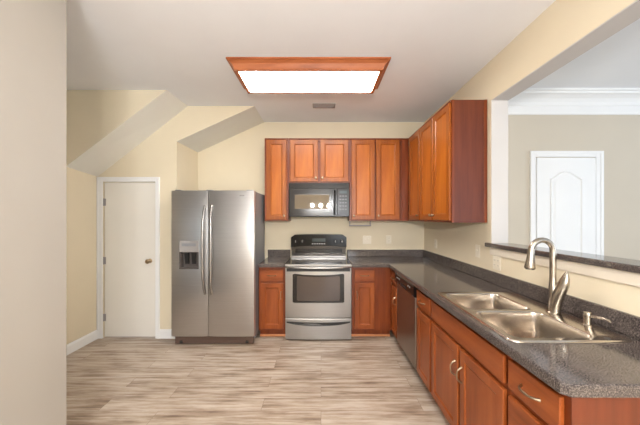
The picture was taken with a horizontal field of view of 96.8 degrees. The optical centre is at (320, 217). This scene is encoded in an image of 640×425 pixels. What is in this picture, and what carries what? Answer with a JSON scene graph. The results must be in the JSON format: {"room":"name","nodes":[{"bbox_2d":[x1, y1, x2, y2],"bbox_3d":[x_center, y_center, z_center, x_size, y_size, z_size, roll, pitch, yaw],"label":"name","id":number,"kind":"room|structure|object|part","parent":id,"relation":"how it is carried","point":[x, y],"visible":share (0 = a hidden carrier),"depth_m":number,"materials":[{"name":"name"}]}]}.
{"room":"kitchen","nodes":[
{"label":"kitchen","id":0,"kind":"room"},
{"bbox_2d":[0,0,66,424],"bbox_3d":[-1.460,0.055,-0.968,0.120,2.790,5.065,0,0,0],"label":"wall partition","id":1,"kind":"structure","parent":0,"point":[33,33],"depth_m":1.38,"materials":[{"name":"beige paint"}]},
{"bbox_2d":[67,167,96,343],"bbox_3d":[-2.745,0.055,0.018,0.120,2.790,7.035,0,0,0],"label":"wall","id":2,"kind":"structure","parent":0,"point":[81,186],"depth_m":3.18,"materials":[{"name":"beige paint"}]},
{"bbox_2d":[67,330,97,354],"bbox_3d":[-2.677,1.396,-0.051,0.016,0.108,6.899,0,0,0],"label":"baseboard","id":3,"kind":"structure","parent":2,"relation":"attached to","point":[81,342],"depth_m":3.17,"materials":[{"name":"white paint"}]},
{"bbox_2d":[67,90,186,176],"bbox_3d":[-2.143,-0.915,3.200,1.085,0.850,0.430,0,0,0],"label":"wall","id":4,"kind":"structure","parent":0,"point":[103,126],"depth_m":2.98,"materials":[{"name":"beige paint"}]},
{"bbox_2d":[98,106,263,337],"bbox_3d":[-1.742,0.055,3.765,1.885,2.790,0.700,0,0,0],"label":"wall","id":5,"kind":"structure","parent":0,"point":[170,153],"depth_m":3.42,"materials":[{"name":"beige paint"}]},
{"bbox_2d":[97,177,159,338],"bbox_3d":[-2.308,0.482,3.410,0.749,1.935,0.109,0,0,0],"label":"door","id":6,"kind":"structure","parent":5,"relation":"in","point":[131,260],"depth_m":3.43,"materials":[{"name":"white paint"}]},
{"bbox_3d":[-2.062,0.523,3.392,0.056,0.056,0.071,0,0,0],"label":"knob","id":7,"kind":"part","parent":6,"relation":"part of","materials":[{"name":"gold metal"}]},
{"bbox_2d":[159,329,174,338],"bbox_3d":[-1.836,1.396,3.407,0.198,0.108,0.016,0,0,0],"label":"baseboard","id":8,"kind":"structure","parent":5,"relation":"attached to","point":[163,333],"depth_m":3.40,"materials":[{"name":"white paint"}]},
{"bbox_2d":[67,330,449,424],"bbox_3d":[0.750,1.480,0.300,11.500,0.060,7.800,0,0,0],"label":"floor","id":9,"kind":"structure","parent":0,"point":[271,380],"depth_m":2.47,"materials":[{"name":"grey wood"}]},
{"bbox_2d":[171,190,264,343],"bbox_3d":[-1.222,0.567,3.490,0.935,1.765,0.700,0,0,0],"label":"refrigerator","id":10,"kind":"object","parent":9,"relation":"on","point":[218,237],"visible":0.99,"depth_m":3.20,"materials":[{"name":"grey metal"}]},
{"bbox_3d":[-1.483,0.520,3.240,0.414,1.650,0.080,0,0,0],"label":"freezer door","id":11,"kind":"part","parent":10,"relation":"part of","materials":[{"name":"metal"}]},
{"bbox_3d":[-1.313,0.365,3.181,0.034,1.012,0.083,0,0,13],"label":"handle","id":12,"kind":"part","parent":10,"relation":"part of","materials":[{"name":"metal"}]},
{"bbox_3d":[-1.233,0.365,3.181,0.034,1.012,0.083,0,0,-13],"label":"handle","id":13,"kind":"part","parent":10,"relation":"part of","materials":[{"name":"metal"}]},
{"bbox_3d":[-1.012,0.520,3.240,0.515,1.650,0.080,0,0,0],"label":"door","id":14,"kind":"part","parent":10,"relation":"part of","materials":[{"name":"metal"}]},
{"bbox_2d":[259,267,284,335],"bbox_3d":[-0.585,1.020,3.669,0.320,0.860,0.642,0,0,0],"label":"base cabinet","id":15,"kind":"object","parent":9,"relation":"on","point":[271,279],"visible":0.88,"depth_m":3.39,"materials":[{"name":"brown wood"}]},
{"bbox_3d":[-0.585,0.690,3.392,0.270,0.130,0.019,0,0,0],"label":"drawer","id":16,"kind":"part","parent":15,"relation":"part of","materials":[{"name":"brown wood"}]},
{"bbox_3d":[-0.585,1.056,3.392,0.270,0.548,0.019,0,0,0],"label":"door","id":17,"kind":"part","parent":15,"relation":"part of","materials":[{"name":"brown wood"}]},
{"bbox_3d":[-0.585,1.056,3.395,0.143,0.421,0.010,0,0,0],"label":"panel","id":18,"kind":"part","parent":15,"relation":"part of","materials":[{"name":"brown wood"}]},
{"bbox_3d":[-0.585,1.437,3.469,0.320,0.026,0.017,0,0,0],"label":"shoe moulding","id":19,"kind":"part","parent":15,"relation":"part of","materials":[{"name":"brown wood"}]},
{"bbox_2d":[258,250,290,266],"bbox_3d":[-0.587,0.520,3.676,0.317,0.140,0.633,0,0,0],"label":"countertop","id":20,"kind":"structure","parent":15,"relation":"on","point":[276,258],"depth_m":3.75,"materials":[{"name":"grey stone"}]},
{"bbox_2d":[285,234,351,339],"bbox_3d":[-0.031,0.840,3.627,0.782,1.220,0.716,0,0,0],"label":"stove","id":21,"kind":"object","parent":9,"relation":"on","point":[318,268],"visible":1,"depth_m":3.33,"materials":[{"name":"grey metal"}]},
{"bbox_3d":[-0.031,1.309,3.350,0.774,0.246,0.056,0,0,0],"label":"storage drawer","id":22,"kind":"part","parent":21,"relation":"part of","materials":[{"name":"metal"}]},
{"bbox_3d":[-0.031,0.880,3.350,0.774,0.596,0.056,0,0,0],"label":"oven door","id":23,"kind":"part","parent":21,"relation":"part of","materials":[{"name":"metal"}]},
{"bbox_3d":[-0.030,0.829,3.320,0.504,0.290,0.008,0,0,0],"label":"glass","id":24,"kind":"part","parent":21,"relation":"part of","materials":[{"name":"grey glass"}]},
{"bbox_3d":[-0.031,0.582,3.307,0.770,0.031,0.074,0,0,0],"label":"handle","id":25,"kind":"part","parent":21,"relation":"part of","materials":[{"name":"metal"}]},
{"bbox_2d":[285,257,351,266],"bbox_3d":[-0.031,0.564,3.630,0.782,0.029,0.600,0,0,0],"label":"cooktop","id":26,"kind":"object","parent":21,"relation":"in","point":[293,261],"depth_m":3.47,"materials":[{"name":"metal"}]},
{"bbox_3d":[-0.031,0.458,3.898,0.642,0.055,0.010,0,0,0],"label":"vent panel","id":27,"kind":"part","parent":21,"relation":"part of","materials":[{"name":"black"}]},
{"bbox_3d":[-0.031,0.537,3.908,0.758,0.026,0.045,0,0,0],"label":"trim","id":28,"kind":"part","parent":21,"relation":"part of","materials":[{"name":"metal"}]},
{"bbox_3d":[-0.031,0.318,3.929,0.758,0.175,0.113,0,0,0],"label":"control panel","id":29,"kind":"part","parent":21,"relation":"part of","materials":[{"name":"black plastic"}]},
{"bbox_2d":[351,267,390,335],"bbox_3d":[0.606,1.020,3.669,0.474,0.860,0.642,0,0,0],"label":"base cabinet","id":30,"kind":"object","parent":9,"relation":"on","point":[370,286],"visible":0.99,"depth_m":3.40,"materials":[{"name":"brown wood"}]},
{"bbox_3d":[0.521,1.056,3.392,0.240,0.548,0.019,0,0,0],"label":"door","id":31,"kind":"part","parent":30,"relation":"part of","materials":[{"name":"brown wood"}]},
{"bbox_3d":[0.521,1.056,3.395,0.113,0.421,0.010,0,0,0],"label":"panel","id":32,"kind":"part","parent":30,"relation":"part of","materials":[{"name":"brown wood"}]},
{"bbox_3d":[0.521,0.690,3.392,0.240,0.130,0.019,0,0,0],"label":"drawer","id":33,"kind":"part","parent":30,"relation":"part of","materials":[{"name":"brown wood"}]},
{"bbox_3d":[0.606,1.437,3.469,0.474,0.026,0.017,0,0,0],"label":"shoe moulding","id":34,"kind":"part","parent":30,"relation":"part of","materials":[{"name":"brown wood"}]},
{"bbox_2d":[391,270,396,337],"bbox_3d":[1.119,1.020,3.244,0.652,0.860,0.272,0,0,0],"label":"base cabinet","id":35,"kind":"object","parent":9,"relation":"on","point":[394,283],"visible":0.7,"depth_m":3.24,"materials":[{"name":"brown wood"}]},
{"bbox_3d":[0.837,0.690,3.230,0.019,0.130,0.220,0,0,0],"label":"drawer","id":36,"kind":"part","parent":35,"relation":"part of","materials":[{"name":"brown wood"}]},
{"bbox_3d":[0.840,1.056,3.230,0.010,0.421,0.093,0,0,0],"label":"panel","id":37,"kind":"part","parent":35,"relation":"part of","materials":[{"name":"brown wood"}]},
{"bbox_2d":[395,273,424,383],"bbox_3d":[1.119,1.021,2.790,0.634,0.858,0.620,0,0,0],"label":"dishwasher","id":38,"kind":"object","parent":9,"relation":"on","point":[407,306],"visible":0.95,"depth_m":2.71,"materials":[{"name":"grey metal"}]},
{"bbox_3d":[0.832,0.647,2.790,0.048,0.107,0.614,0,0,0],"label":"control panel","id":39,"kind":"part","parent":38,"relation":"part of","materials":[{"name":"black plastic"}]},
{"bbox_3d":[0.841,1.020,2.790,0.030,0.630,0.614,0,0,0],"label":"door","id":40,"kind":"part","parent":38,"relation":"part of","materials":[{"name":"metal"}]},
{"bbox_2d":[417,289,432,392],"bbox_3d":[1.119,1.020,2.311,0.652,0.860,0.322,0,0,0],"label":"base cabinet","id":41,"kind":"object","parent":9,"relation":"on","point":[424,319],"visible":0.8,"depth_m":2.29,"materials":[{"name":"brown wood"}]},
{"bbox_3d":[0.840,1.056,2.311,0.010,0.421,0.167,0,0,0],"label":"panel","id":42,"kind":"part","parent":41,"relation":"part of","materials":[{"name":"brown wood"}]},
{"bbox_3d":[0.837,0.690,2.311,0.019,0.130,0.294,0,0,0],"label":"drawer","id":43,"kind":"part","parent":41,"relation":"part of","materials":[{"name":"brown wood"}]},
{"bbox_3d":[0.856,0.970,2.311,0.018,0.760,0.322,0,0,0],"label":"frame","id":44,"kind":"part","parent":41,"relation":"part of","materials":[{"name":"brown wood"}]},
{"bbox_2d":[431,300,574,424],"bbox_3d":[1.119,1.020,1.710,0.652,0.860,0.877,0,0,0],"label":"base cabinet","id":45,"kind":"object","parent":9,"relation":"on","point":[469,373],"visible":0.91,"depth_m":1.64,"materials":[{"name":"brown wood"}]},
{"bbox_3d":[0.840,1.056,1.928,0.010,0.421,0.280,0,0,0],"label":"panel","id":46,"kind":"part","parent":45,"relation":"part of","materials":[{"name":"brown wood"}]},
{"bbox_3d":[0.837,1.056,1.928,0.019,0.548,0.406,0,0,0],"label":"door","id":47,"kind":"part","parent":45,"relation":"part of","materials":[{"name":"brown wood"}]},
{"bbox_3d":[0.812,0.927,1.669,0.038,0.102,0.014,0,0,0],"label":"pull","id":48,"kind":"part","parent":45,"relation":"part of","materials":[{"name":"silver metal"}]},
{"bbox_3d":[0.856,0.970,1.710,0.018,0.760,0.877,0,0,0],"label":"frame","id":49,"kind":"part","parent":45,"relation":"part of","materials":[{"name":"brown wood"}]},
{"bbox_3d":[0.840,1.056,1.493,0.010,0.421,0.280,0,0,0],"label":"panel","id":50,"kind":"part","parent":45,"relation":"part of","materials":[{"name":"brown wood"}]},
{"bbox_3d":[0.837,1.056,1.493,0.019,0.548,0.406,0,0,0],"label":"door","id":51,"kind":"part","parent":45,"relation":"part of","materials":[{"name":"brown wood"}]},
{"bbox_2d":[508,357,639,424],"bbox_3d":[1.119,1.020,1.115,0.652,0.860,0.312,0,0,0],"label":"base cabinet","id":52,"kind":"object","parent":9,"relation":"on","point":[531,401],"visible":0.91,"depth_m":1.01,"materials":[{"name":"brown wood"}]},
{"bbox_2d":[347,250,639,397],"bbox_3d":[0.906,0.520,2.461,1.081,0.140,3.064,0,0,0],"label":"countertop","id":53,"kind":"structure","parent":52,"relation":"on","point":[574,370],"depth_m":1.35,"materials":[{"name":"grey stone"}]},
{"bbox_2d":[438,292,631,342],"bbox_3d":[1.114,0.633,1.660,0.556,0.186,0.830,0,0,0],"label":"sink","id":54,"kind":"object","parent":53,"relation":"in","point":[506,314],"visible":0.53,"depth_m":1.63,"materials":[{"name":"metal"}]},
{"bbox_3d":[1.065,0.637,1.860,0.374,0.177,0.348,0,0,0],"label":"bowl","id":55,"kind":"part","parent":54,"relation":"part of","materials":[{"name":"metal"}]},
{"bbox_3d":[1.065,0.637,1.465,0.374,0.177,0.354,0,0,0],"label":"bowl","id":56,"kind":"part","parent":54,"relation":"part of","materials":[{"name":"metal"}]},
{"bbox_2d":[581,311,611,326],"bbox_3d":[1.342,0.509,1.386,0.046,0.069,0.135,0,0,0],"label":"soap dispenser","id":57,"kind":"object","parent":54,"relation":"on","point":[587,316],"visible":1,"depth_m":1.42,"materials":[{"name":"silver metal"}]},
{"bbox_2d":[524,237,569,313],"bbox_3d":[1.269,0.329,1.603,0.200,0.429,0.116,0,0,0],"label":"faucet","id":58,"kind":"object","parent":53,"relation":"on","point":[557,291],"visible":1,"depth_m":1.61,"materials":[{"name":"silver metal"}]},
{"bbox_3d":[1.268,0.234,1.627,0.155,0.239,0.033,0,0,0],"label":"spout","id":59,"kind":"part","parent":58,"relation":"part of","materials":[{"name":"silver metal"}]},
{"bbox_3d":[1.338,0.407,1.593,0.058,0.222,0.098,0,0,-27],"label":"lever","id":60,"kind":"part","parent":58,"relation":"part of","materials":[{"name":"silver metal"}]},
{"bbox_3d":[0.837,0.907,1.121,0.019,0.245,0.272,0,0,0],"label":"drawer","id":61,"kind":"part","parent":52,"relation":"part of","materials":[{"name":"brown wood"}]},
{"bbox_3d":[0.812,0.690,1.121,0.038,0.014,0.112,0,0,0],"label":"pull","id":62,"kind":"part","parent":52,"relation":"part of","materials":[{"name":"silver metal"}]},
{"bbox_3d":[0.837,0.690,1.121,0.019,0.130,0.272,0,0,0],"label":"drawer","id":63,"kind":"part","parent":52,"relation":"part of","materials":[{"name":"brown wood"}]},
{"bbox_3d":[0.856,0.973,1.118,0.018,0.765,0.306,0,0,0],"label":"frame","id":64,"kind":"part","parent":52,"relation":"part of","materials":[{"name":"brown wood"}]},
{"bbox_3d":[1.146,1.020,0.962,0.598,0.860,0.006,0,0,0],"label":"panel","id":65,"kind":"part","parent":52,"relation":"part of","materials":[{"name":"brown wood"}]},
{"bbox_2d":[198,122,423,283],"bbox_3d":[-0.071,0.055,4.055,3.328,2.790,0.120,0,0,0],"label":"wall","id":66,"kind":"structure","parent":0,"point":[237,162],"depth_m":4.00,"materials":[{"name":"beige paint"}]},
{"bbox_2d":[265,138,290,220],"bbox_3d":[-0.576,-0.490,3.812,0.309,1.071,0.359,0,0,0],"label":"upper cabinet","id":67,"kind":"object","parent":66,"relation":"attached to","point":[276,149],"visible":0.99,"depth_m":3.67,"materials":[{"name":"brown wood"}]},
{"bbox_3d":[-0.576,-1.018,3.676,0.309,0.016,0.012,0,0,0],"label":"moulding","id":68,"kind":"part","parent":67,"relation":"part of","materials":[{"name":"brown wood"}]},
{"bbox_3d":[-0.576,-0.488,3.675,0.127,0.898,0.010,0,0,0],"label":"panel","id":69,"kind":"part","parent":67,"relation":"part of","materials":[{"name":"brown wood"}]},
{"bbox_2d":[268,250,290,256],"bbox_3d":[-0.587,0.500,3.982,0.317,0.100,0.021,0,0,0],"label":"backsplash","id":70,"kind":"structure","parent":66,"relation":"attached to","point":[271,253],"depth_m":3.97,"materials":[{"name":"grey laminate"}]},
{"bbox_2d":[289,138,349,182],"bbox_3d":[-0.024,-0.735,3.812,0.788,0.583,0.359,0,0,0],"label":"upper cabinet","id":71,"kind":"object","parent":66,"relation":"attached to","point":[311,160],"visible":0.98,"depth_m":3.67,"materials":[{"name":"brown wood"}]},
{"bbox_3d":[-0.219,-0.733,3.671,0.358,0.543,0.019,0,0,0],"label":"door","id":72,"kind":"part","parent":71,"relation":"part of","materials":[{"name":"brown wood"}]},
{"bbox_3d":[-0.219,-0.733,3.675,0.225,0.410,0.010,0,0,0],"label":"panel","id":73,"kind":"part","parent":71,"relation":"part of","materials":[{"name":"brown wood"}]},
{"bbox_2d":[289,183,348,216],"bbox_3d":[-0.025,-0.224,3.768,0.766,0.432,0.434,0,0,0],"label":"microwave","id":74,"kind":"object","parent":71,"relation":"attached to","point":[305,199],"visible":1,"depth_m":3.60,"materials":[{"name":"black"}]},
{"bbox_3d":[-0.102,-0.190,3.615,0.613,0.351,0.030,0,0,0],"label":"door","id":75,"kind":"part","parent":74,"relation":"part of","materials":[{"name":"black"}]},
{"bbox_3d":[0.172,-0.190,3.581,0.025,0.318,0.059,0,0,0],"label":"handle","id":76,"kind":"part","parent":74,"relation":"part of","materials":[{"name":"black plastic"}]},
{"bbox_3d":[0.283,-0.190,3.615,0.150,0.351,0.029,0,0,0],"label":"control panel","id":77,"kind":"part","parent":74,"relation":"part of","materials":[{"name":"black"}]},
{"bbox_3d":[-0.024,-1.018,3.676,0.788,0.016,0.012,0,0,0],"label":"moulding","id":78,"kind":"part","parent":71,"relation":"part of","materials":[{"name":"brown wood"}]},
{"bbox_3d":[0.171,-0.733,3.671,0.358,0.543,0.019,0,0,0],"label":"door","id":79,"kind":"part","parent":71,"relation":"part of","materials":[{"name":"brown wood"}]},
{"bbox_3d":[0.171,-0.733,3.675,0.225,0.410,0.010,0,0,0],"label":"panel","id":80,"kind":"part","parent":71,"relation":"part of","materials":[{"name":"brown wood"}]},
{"bbox_2d":[363,236,370,243],"bbox_3d":[0.645,0.315,3.987,0.118,0.115,0.016,0,0,0],"label":"wall plate","id":81,"kind":"object","parent":66,"relation":"attached to","point":[366,239],"visible":1,"depth_m":3.99,"materials":[{"name":"beige plastic"}]},
{"bbox_2d":[347,138,408,220],"bbox_3d":[0.755,-0.490,3.812,0.766,1.071,0.359,0,0,0],"label":"upper cabinet","id":82,"kind":"object","parent":66,"relation":"attached to","point":[379,167],"visible":1,"depth_m":3.67,"materials":[{"name":"brown wood"}]},
{"bbox_2d":[349,221,370,225],"bbox_3d":[0.530,0.081,3.850,0.300,0.072,0.024,0,0,0],"label":"bar","id":83,"kind":"object","parent":82,"relation":"attached to","point":[349,221],"visible":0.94,"depth_m":3.84,"materials":[{"name":"grey plastic"}]},
{"bbox_3d":[0.544,-0.488,3.671,0.298,1.031,0.019,0,0,0],"label":"door","id":84,"kind":"part","parent":82,"relation":"part of","materials":[{"name":"brown wood"}]},
{"bbox_3d":[0.544,-0.488,3.675,0.165,0.898,0.010,0,0,0],"label":"panel","id":85,"kind":"part","parent":82,"relation":"part of","materials":[{"name":"brown wood"}]},
{"bbox_3d":[0.755,-1.018,3.676,0.766,0.016,0.012,0,0,0],"label":"moulding","id":86,"kind":"part","parent":82,"relation":"part of","materials":[{"name":"brown wood"}]},
{"bbox_3d":[0.863,-0.488,3.671,0.300,1.031,0.019,0,0,0],"label":"door","id":87,"kind":"part","parent":82,"relation":"part of","materials":[{"name":"brown wood"}]},
{"bbox_3d":[0.863,-0.488,3.675,0.167,0.898,0.010,0,0,0],"label":"panel","id":88,"kind":"part","parent":82,"relation":"part of","materials":[{"name":"brown wood"}]},
{"bbox_2d":[386,235,390,243],"bbox_3d":[0.952,0.310,3.991,0.072,0.115,0.008,0,0,0],"label":"wall plate","id":89,"kind":"object","parent":66,"relation":"attached to","point":[388,237],"visible":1,"depth_m":3.99,"materials":[{"name":"beige plastic"}]},
{"bbox_2d":[67,0,555,121],"bbox_3d":[-0.690,-1.400,0.250,4.420,0.120,7.700,0,0,0],"label":"ceiling","id":90,"kind":"structure","parent":0,"point":[181,48],"depth_m":2.20,"materials":[{"name":"paint"}]},
{"bbox_2d":[226,57,390,93],"bbox_3d":[-0.105,-1.295,2.655,1.380,0.090,0.570,0,0,0],"label":"ceiling light","id":91,"kind":"object","parent":90,"relation":"attached to","point":[257,75],"visible":1,"depth_m":2.48,"materials":[{"name":"brown wood"}]},
{"bbox_2d":[239,72,378,91],"bbox_3d":[-0.105,-1.280,2.655,1.218,0.060,0.408,0,0,0],"label":"diffuser","id":92,"kind":"object","parent":91,"relation":"attached to","point":[252,81],"depth_m":2.61,"materials":[{"name":"white plastic"}]},
{"bbox_2d":[312,103,334,107],"bbox_3d":[0.035,-1.335,3.400,0.270,0.009,0.130,0,0,0],"label":"ceiling vent","id":93,"kind":"object","parent":90,"relation":"in","point":[315,105],"visible":1,"depth_m":3.38,"materials":[{"name":"white metal"}]},
{"bbox_2d":[424,0,639,316],"bbox_3d":[1.521,0.055,0.247,0.144,2.790,7.495,0,0,0],"label":"wall","id":94,"kind":"structure","parent":0,"point":[563,23],"depth_m":1.98,"materials":[{"name":"beige paint"}]},
{"bbox_2d":[409,128,420,220],"bbox_3d":[1.268,-0.490,3.446,0.355,1.071,0.428,0,0,0],"label":"upper cabinet","id":95,"kind":"object","parent":94,"relation":"attached to","point":[414,139],"visible":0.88,"depth_m":3.42,"materials":[{"name":"brown wood"}]},
{"bbox_3d":[1.133,-0.488,3.431,0.010,0.898,0.237,0,0,0],"label":"panel","id":96,"kind":"part","parent":95,"relation":"part of","materials":[{"name":"brown wood"}]},
{"bbox_2d":[420,100,486,222],"bbox_3d":[1.268,-0.490,2.849,0.355,1.071,0.763,0,0,0],"label":"upper cabinet","id":97,"kind":"object","parent":94,"relation":"attached to","point":[453,142],"visible":1,"depth_m":2.47,"materials":[{"name":"brown wood"}]},
{"bbox_3d":[1.129,-0.488,3.038,0.019,1.031,0.358,0,0,0],"label":"door","id":98,"kind":"part","parent":97,"relation":"part of","materials":[{"name":"brown wood"}]},
{"bbox_3d":[1.133,-0.488,3.038,0.010,0.898,0.225,0,0,0],"label":"panel","id":99,"kind":"part","parent":97,"relation":"part of","materials":[{"name":"brown wood"}]},
{"bbox_3d":[1.134,-1.018,2.853,0.012,0.016,0.757,0,0,0],"label":"moulding","id":100,"kind":"part","parent":97,"relation":"part of","materials":[{"name":"brown wood"}]},
{"bbox_3d":[1.149,-0.490,2.853,0.018,1.071,0.757,0,0,0],"label":"frame","id":101,"kind":"part","parent":97,"relation":"part of","materials":[{"name":"brown wood"}]},
{"bbox_3d":[1.133,-0.488,2.667,0.010,0.898,0.225,0,0,0],"label":"panel","id":102,"kind":"part","parent":97,"relation":"part of","materials":[{"name":"brown wood"}]},
{"bbox_3d":[1.129,-0.488,2.667,0.019,1.031,0.358,0,0,0],"label":"door","id":103,"kind":"part","parent":97,"relation":"part of","materials":[{"name":"brown wood"}]},
{"bbox_2d":[475,245,479,257],"bbox_3d":[1.441,0.310,2.620,0.016,0.115,0.072,0,0,0],"label":"wall plate","id":104,"kind":"object","parent":94,"relation":"attached to","point":[477,247],"visible":1,"depth_m":2.62,"materials":[{"name":"beige plastic"}]},
{"bbox_2d":[347,250,639,339],"bbox_3d":[0.906,0.500,2.462,1.081,0.100,3.061,0,0,0],"label":"backsplash","id":105,"kind":"structure","parent":94,"relation":"attached to","point":[628,324],"depth_m":1.94,"materials":[{"name":"grey laminate"}]},
{"bbox_2d":[493,255,500,270],"bbox_3d":[1.445,0.375,2.335,0.008,0.115,0.105,0,0,0],"label":"wall plate","id":106,"kind":"object","parent":94,"relation":"attached to","point":[496,259],"visible":1,"depth_m":2.32,"materials":[{"name":"beige plastic"}]},
{"bbox_2d":[485,243,639,273],"bbox_3d":[1.516,0.233,1.381,0.197,0.034,2.158,0,0,0],"label":"bar ledge","id":107,"kind":"object","parent":94,"relation":"attached to","point":[630,265],"visible":0.96,"depth_m":1.57,"materials":[{"name":"laminate"}]},
{"bbox_2d":[490,247,639,286],"bbox_3d":[1.442,0.282,1.360,0.013,0.065,2.120,0,0,0],"label":"trim","id":108,"kind":"structure","parent":94,"relation":"attached to","point":[625,277],"depth_m":1.55,"materials":[{"name":"beige paint"}]},
{"bbox_2d":[491,0,639,242],"bbox_3d":[1.521,-0.392,1.360,0.140,1.216,2.120,0,0,0],"label":"trim","id":109,"kind":"structure","parent":94,"relation":"attached to","point":[630,14],"depth_m":2.41,"materials":[{"name":"white paint"}]},
{"bbox_2d":[508,115,639,259],"bbox_3d":[3.596,0.080,3.010,4.007,2.740,0.120,0,0,0],"label":"wall","id":110,"kind":"structure","parent":0,"point":[618,136],"depth_m":2.95,"materials":[{"name":"beige paint"}]},
{"bbox_2d":[530,151,603,254],"bbox_3d":[2.542,0.381,2.905,0.754,2.138,0.090,0,0,0],"label":"door","id":111,"kind":"structure","parent":110,"relation":"in","point":[567,194],"depth_m":2.93,"materials":[{"name":"white paint"}]},
{"bbox_3d":[2.533,-0.028,2.925,0.335,0.915,0.010,0,0,0],"label":"raised panel","id":112,"kind":"part","parent":111,"relation":"part of","materials":[{"name":"white paint"}]},
{"bbox_2d":[508,88,639,114],"bbox_3d":[3.546,-1.177,2.886,3.907,0.225,0.128,0,0,0],"label":"trim","id":113,"kind":"structure","parent":110,"relation":"attached to","point":[532,101],"depth_m":2.91,"materials":[{"name":"white paint"}]},
{"bbox_2d":[529,19,639,87],"bbox_3d":[3.596,-1.350,-0.265,4.007,0.120,6.670,0,0,0],"label":"ceiling","id":114,"kind":"structure","parent":0,"point":[614,62],"depth_m":2.44,"materials":[{"name":"paint"}]}
]}

